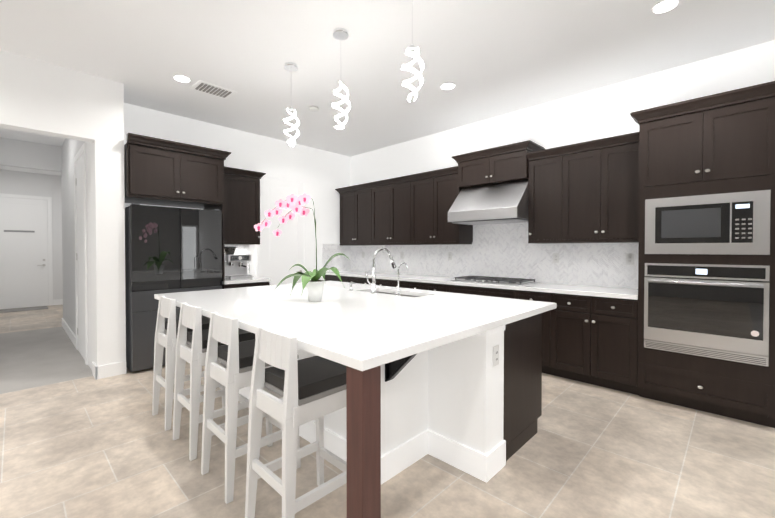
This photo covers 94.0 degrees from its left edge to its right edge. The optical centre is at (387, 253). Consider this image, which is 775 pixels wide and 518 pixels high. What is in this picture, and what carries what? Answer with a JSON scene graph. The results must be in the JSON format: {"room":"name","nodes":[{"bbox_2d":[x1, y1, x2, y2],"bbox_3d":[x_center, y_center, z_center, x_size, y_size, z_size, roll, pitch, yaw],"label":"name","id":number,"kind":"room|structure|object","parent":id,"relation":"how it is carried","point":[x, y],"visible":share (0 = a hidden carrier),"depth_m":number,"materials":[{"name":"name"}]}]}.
{"room":"kitchen","nodes":[
{"label":"kitchen","id":0,"kind":"room"},
{"bbox_2d":[0,305,62,333],"bbox_3d":[-7.064,1.258,6.959,3.300,0.050,2.100,1,1,44],"label":"floor","id":1,"kind":"structure","parent":0,"point":[49,317],"depth_m":6.78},
{"bbox_2d":[0,306,47,312],"bbox_3d":[-7.976,1.216,7.856,0.500,0.012,0.860,1,1,44],"label":"threshold","id":2,"kind":"object","parent":1,"relation":"on","point":[22,309],"visible":1,"depth_m":7.83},
{"bbox_2d":[0,137,63,318],"bbox_3d":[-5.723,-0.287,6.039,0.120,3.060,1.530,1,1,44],"label":"wall","id":3,"kind":"structure","parent":0,"point":[27,154],"depth_m":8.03,"materials":[{"name":"white paint"}]},
{"bbox_2d":[0,193,52,308],"bbox_3d":[-8.219,-0.048,8.077,0.059,2.535,1.070,1,1,44],"label":"door","id":4,"kind":"structure","parent":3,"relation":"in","point":[26,273],"depth_m":8.16,"materials":[{"name":"white paint"}]},
{"bbox_2d":[0,50,94,142],"bbox_3d":[-4.963,-0.234,1.671,0.150,3.060,5.650,1,1,44],"label":"wall","id":5,"kind":"structure","parent":0,"point":[40,97],"depth_m":3.38,"materials":[{"name":"white paint"}]},
{"bbox_2d":[62,76,125,369],"bbox_3d":[-4.154,-0.274,4.986,3.600,3.060,0.240,1,1,44],"label":"wall","id":6,"kind":"structure","parent":0,"point":[105,217],"depth_m":3.77,"materials":[{"name":"white paint"}]},
{"bbox_2d":[74,143,87,364],"bbox_3d":[-3.771,0.005,4.436,0.970,2.515,0.018,1,1,44],"label":"hall door","id":7,"kind":"structure","parent":6,"relation":"in","point":[80,221],"depth_m":4.42,"materials":[{"name":"white paint"}]},
{"bbox_2d":[53,299,125,379],"bbox_3d":[-2.852,1.223,2.324,15.800,0.130,9.500,1,1,44],"label":"baseboard","id":8,"kind":"structure","parent":6,"relation":"attached to","point":[108,370],"depth_m":3.77,"materials":[{"name":"white paint"}]},
{"bbox_2d":[124,103,350,279],"bbox_3d":[-1.996,-0.281,5.576,0.120,3.060,3.610,1,1,44],"label":"wall","id":9,"kind":"structure","parent":0,"point":[326,173],"depth_m":5.68,"materials":[{"name":"white paint"}]},
{"bbox_2d":[124,133,230,280],"bbox_3d":[-2.568,-0.455,4.368,0.732,1.604,1.056,1,1,44],"label":"upper cabinet","id":10,"kind":"object","parent":9,"relation":"attached to","point":[163,172],"visible":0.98,"depth_m":4.10,"materials":[{"name":"brown wood"}]},
{"bbox_2d":[224,244,249,274],"bbox_3d":[-2.282,0.090,5.188,0.010,0.500,0.623,1,1,44],"label":"backsplash","id":11,"kind":"structure","parent":9,"relation":"attached to","point":[242,249],"depth_m":5.33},
{"bbox_2d":[224,166,265,244],"bbox_3d":[-2.120,-0.640,5.063,0.409,1.020,0.681,1,1,44],"label":"upper cabinet","id":12,"kind":"object","parent":9,"relation":"attached to","point":[241,203],"visible":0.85,"depth_m":4.98,"materials":[{"name":"brown wood"}]},
{"bbox_2d":[255,170,307,284],"bbox_3d":[-1.659,-0.011,5.796,0.059,2.515,0.920,1,1,44],"label":"pantry door","id":13,"kind":"structure","parent":9,"relation":"in","point":[281,255],"depth_m":5.78,"materials":[{"name":"white paint"}]},
{"bbox_2d":[322,244,350,271],"bbox_3d":[-0.926,0.072,6.589,0.010,0.501,0.647,1,1,44],"label":"backsplash","id":14,"kind":"structure","parent":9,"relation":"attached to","point":[340,262],"depth_m":6.59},
{"bbox_2d":[0,361,774,517],"bbox_3d":[-2.040,1.322,1.539,5.460,0.050,9.500,1,1,44],"label":"floor","id":15,"kind":"structure","parent":0,"point":[92,447],"depth_m":2.18,"materials":[{"name":"beige tile"}]},
{"bbox_2d":[125,203,221,371],"bbox_3d":[-2.605,0.362,4.350,0.713,1.803,0.920,1,1,44],"label":"fridge","id":16,"kind":"object","parent":15,"relation":"on","point":[171,250],"visible":0.79,"depth_m":3.96,"materials":[{"name":"grey metal"}]},
{"bbox_2d":[152,296,224,430],"bbox_3d":[-1.585,0.808,2.897,0.374,0.945,0.443,1,1,44],"label":"stool","id":17,"kind":"object","parent":15,"relation":"on","point":[166,332],"visible":0.58,"depth_m":2.74,"materials":[{"name":"white wood"}]},
{"bbox_2d":[173,302,254,460],"bbox_3d":[-1.202,0.813,2.527,0.374,0.945,0.443,1,1,44],"label":"stool","id":18,"kind":"object","parent":15,"relation":"on","point":[191,347],"visible":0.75,"depth_m":2.38,"materials":[{"name":"white wood"}]},
{"bbox_2d":[220,276,271,288],"bbox_3d":[-2.048,0.799,4.980,0.649,0.914,0.638,1,1,44],"label":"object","id":19,"kind":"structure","parent":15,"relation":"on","point":[253,282],"depth_m":4.76,"materials":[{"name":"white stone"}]},
{"bbox_2d":[224,247,252,279],"bbox_3d":[-2.060,0.123,4.953,0.341,0.439,0.322,1,1,44],"label":"coffee machine","id":20,"kind":"object","parent":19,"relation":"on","point":[235,266],"visible":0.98,"depth_m":4.92,"materials":[{"name":"silver metal"}]},
{"bbox_2d":[201,312,300,503],"bbox_3d":[-0.809,0.817,2.146,0.374,0.945,0.443,1,1,44],"label":"stool","id":21,"kind":"object","parent":15,"relation":"on","point":[229,365],"visible":0.77,"depth_m":2.00,"materials":[{"name":"white wood"}]},
{"bbox_2d":[245,326,346,517],"bbox_3d":[-0.394,0.822,1.744,0.374,0.945,0.443,1,1,44],"label":"stool","id":22,"kind":"object","parent":15,"relation":"on","point":[309,389],"visible":0.88,"depth_m":1.64,"materials":[{"name":"white wood"}]},
{"bbox_2d":[176,305,541,517],"bbox_3d":[-0.431,0.843,2.944,2.720,0.874,1.837,1,1,44],"label":"kitchen island","id":23,"kind":"object","parent":15,"relation":"on","point":[424,377],"depth_m":2.17,"materials":[{"name":"white paint"}]},
{"bbox_2d":[154,283,529,372],"bbox_3d":[-0.586,0.388,2.796,2.784,0.040,1.456,1,1,44],"label":"island countertop","id":24,"kind":"structure","parent":23,"relation":"on","point":[358,329],"depth_m":2.13,"materials":[{"name":"white stone"}]},
{"bbox_2d":[254,193,355,301],"bbox_3d":[-0.618,-0.050,2.789,0.600,0.836,0.573,1,1,44],"label":"orchid","id":25,"kind":"object","parent":24,"relation":"on","point":[312,283],"visible":1,"depth_m":2.78,"materials":[{"name":"pink plant"}]},
{"bbox_2d":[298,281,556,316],"bbox_3d":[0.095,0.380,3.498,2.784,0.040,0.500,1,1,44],"label":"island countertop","id":26,"kind":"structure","parent":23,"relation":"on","point":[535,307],"depth_m":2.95,"materials":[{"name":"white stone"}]},
{"bbox_2d":[365,247,395,293],"bbox_3d":[-0.054,0.151,3.375,0.119,0.420,0.319,1,1,44],"label":"faucet","id":27,"kind":"object","parent":26,"relation":"on","point":[393,265],"visible":1,"depth_m":3.26,"materials":[{"name":"silver metal"}]},
{"bbox_2d":[370,289,421,296],"bbox_3d":[0.063,0.511,3.399,0.783,0.244,0.334,1,1,44],"label":"sink","id":28,"kind":"object","parent":26,"relation":"in","point":[377,290],"depth_m":3.46,"materials":[{"name":"silver metal"}]},
{"bbox_2d":[394,262,407,296],"bbox_3d":[0.120,0.219,3.100,0.066,0.291,0.145,1,1,44],"label":"filter faucet","id":29,"kind":"object","parent":26,"relation":"on","point":[398,294],"visible":1,"depth_m":3.05,"materials":[{"name":"silver metal"}]},
{"bbox_2d":[492,345,498,366],"bbox_3d":[0.639,0.600,2.124,0.010,0.116,0.072,1,1,44],"label":"outlet","id":30,"kind":"object","parent":23,"relation":"attached to","point":[495,356],"visible":1,"depth_m":2.11,"materials":[{"name":"white plastic"}]},
{"bbox_2d":[325,271,638,394],"bbox_3d":[0.741,0.799,4.998,4.630,0.914,0.649,1,1,44],"label":"base cabinet","id":31,"kind":"object","parent":15,"relation":"on","point":[589,334],"visible":0.38,"depth_m":3.53,"materials":[{"name":"brown wood"}]},
{"bbox_2d":[449,276,536,285],"bbox_3d":[1.290,0.326,4.456,0.910,0.045,0.510,1,1,44],"label":"cooktop","id":32,"kind":"object","parent":31,"relation":"in","point":[499,280],"visible":1,"depth_m":4.34,"materials":[{"name":"silver metal"}]},
{"bbox_2d":[630,81,774,427],"bbox_3d":[2.683,0.029,3.063,0.951,2.500,0.714,1,1,44],"label":"tall cabinet","id":33,"kind":"object","parent":15,"relation":"on","point":[706,294],"visible":1,"depth_m":2.82,"materials":[{"name":"brown wood"}]},
{"bbox_2d":[0,0,774,175],"bbox_3d":[-2.923,-1.823,2.357,16.000,0.100,9.500,1,1,44],"label":"ceiling","id":34,"kind":"structure","parent":0,"point":[492,58],"depth_m":3.19,"materials":[{"name":"white paint"}]},
{"bbox_2d":[172,74,190,82],"bbox_3d":[-2.096,-1.784,3.686,0.170,0.009,0.170,1,1,44],"label":"recessed light","id":35,"kind":"object","parent":34,"relation":"in","point":[181,78],"visible":1,"depth_m":3.67,"materials":[{"name":"white paint"}]},
{"bbox_2d":[190,80,236,98],"bbox_3d":[-1.895,-1.784,3.951,0.260,0.014,0.400,1,1,44],"label":"ceiling vent","id":36,"kind":"object","parent":34,"relation":"in","point":[210,88],"visible":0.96,"depth_m":3.92,"materials":[{"name":"white metal"}]},
{"bbox_2d":[283,62,299,146],"bbox_3d":[-0.913,-1.403,3.430,0.160,0.766,0.160,1,1,44],"label":"pendant light","id":37,"kind":"object","parent":34,"relation":"hanging from","point":[290,66],"visible":1,"depth_m":3.43,"materials":[{"name":"silver metal"}]},
{"bbox_2d":[309,106,318,111],"bbox_3d":[-0.906,-1.783,4.455,0.120,0.030,0.120,1,1,44],"label":"smoke detector","id":38,"kind":"object","parent":34,"relation":"attached to","point":[313,108],"visible":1,"depth_m":4.43,"materials":[{"name":"white plastic"}]},
{"bbox_2d":[333,125,344,128],"bbox_3d":[-0.684,-1.802,5.144,0.170,0.009,0.170,1,1,44],"label":"recessed light","id":39,"kind":"object","parent":34,"relation":"in","point":[337,126],"visible":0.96,"depth_m":5.15,"materials":[{"name":"white paint"}]},
{"bbox_2d":[332,28,349,128],"bbox_3d":[-0.375,-1.394,2.909,0.162,0.771,0.159,1,1,44],"label":"pendant light","id":40,"kind":"object","parent":34,"relation":"hanging from","point":[340,33],"visible":1,"depth_m":2.89,"materials":[{"name":"silver metal"}]},
{"bbox_2d":[401,44,423,101],"bbox_3d":[0.164,-1.390,2.388,0.158,0.767,0.162,1,1,44],"label":"pendant light","id":41,"kind":"object","parent":34,"relation":"hanging from","point":[407,67],"visible":1,"depth_m":2.36,"materials":[{"name":"silver metal"}]},
{"bbox_2d":[440,82,455,89],"bbox_3d":[0.645,-1.786,3.858,0.170,0.009,0.170,1,1,44],"label":"recessed light","id":42,"kind":"object","parent":34,"relation":"in","point":[447,86],"visible":1,"depth_m":3.85,"materials":[{"name":"white paint"}]},
{"bbox_2d":[651,0,680,13],"bbox_3d":[1.988,-1.771,2.585,0.170,0.009,0.170,1,1,44],"label":"recessed light","id":43,"kind":"object","parent":34,"relation":"in","point":[662,6],"visible":1,"depth_m":2.58,"materials":[{"name":"white paint"}]},
{"bbox_2d":[351,40,774,190],"bbox_3d":[2.714,-0.258,3.612,9.620,3.060,0.120,1,1,44],"label":"wall","id":44,"kind":"structure","parent":0,"point":[601,113],"depth_m":4.05,"materials":[{"name":"white paint"}]},
{"bbox_2d":[339,182,374,245],"bbox_3d":[-0.419,-0.667,6.312,0.896,0.985,0.348,1,1,44],"label":"upper cabinet","id":45,"kind":"object","parent":44,"relation":"attached to","point":[357,208],"depth_m":6.16,"materials":[{"name":"brown wood"}]},
{"bbox_2d":[375,174,422,244],"bbox_3d":[0.161,-0.660,5.751,0.956,0.985,0.348,1,1,44],"label":"upper cabinet","id":46,"kind":"object","parent":44,"relation":"attached to","point":[412,209],"depth_m":5.55,"materials":[{"name":"brown wood"}]},
{"bbox_2d":[415,166,472,241],"bbox_3d":[0.741,-0.654,5.189,0.896,0.985,0.348,1,1,44],"label":"upper cabinet","id":47,"kind":"object","parent":44,"relation":"attached to","point":[434,197],"depth_m":5.00,"materials":[{"name":"brown wood"}]},
{"bbox_2d":[448,179,527,224],"bbox_3d":[1.299,-0.621,4.454,0.906,0.477,0.626,1,1,44],"label":"range hood","id":48,"kind":"object","parent":44,"relation":"attached to","point":[503,203],"visible":0.94,"depth_m":4.26,"materials":[{"name":"silver metal"}]},
{"bbox_2d":[351,222,638,288],"bbox_3d":[0.967,-0.031,5.214,4.619,0.741,0.010,1,1,44],"label":"backsplash","id":49,"kind":"structure","parent":44,"relation":"attached to","point":[507,250],"depth_m":4.61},
{"bbox_2d":[448,252,451,259],"bbox_3d":[0.908,0.038,5.258,0.072,0.116,0.010,1,1,44],"label":"electrical outlet","id":50,"kind":"object","parent":49,"relation":"attached to","point":[449,255],"visible":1,"depth_m":5.25,"materials":[{"name":"white plastic"}]},
{"bbox_2d":[553,253,558,262],"bbox_3d":[1.971,0.050,4.229,0.072,0.116,0.010,1,1,44],"label":"electrical outlet","id":51,"kind":"object","parent":49,"relation":"attached to","point":[555,257],"visible":1,"depth_m":4.23,"materials":[{"name":"white plastic"}]},
{"bbox_2d":[626,253,633,264],"bbox_3d":[2.496,0.056,3.721,0.072,0.116,0.010,1,1,44],"label":"electrical outlet","id":52,"kind":"object","parent":49,"relation":"attached to","point":[629,258],"visible":1,"depth_m":3.72,"materials":[{"name":"white plastic"}]},
{"bbox_2d":[451,140,544,187],"bbox_3d":[1.360,-1.063,4.518,1.028,0.400,0.449,1,1,44],"label":"upper cabinet","id":53,"kind":"object","parent":44,"relation":"attached to","point":[502,164],"visible":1,"depth_m":4.34,"materials":[{"name":"brown wood"}]},
{"bbox_2d":[526,132,638,243],"bbox_3d":[2.096,-0.623,3.837,1.092,1.015,0.407,1,1,44],"label":"upper cabinet","id":54,"kind":"object","parent":44,"relation":"attached to","point":[586,192],"visible":0.9,"depth_m":3.70,"materials":[{"name":"brown wood"}]}
]}

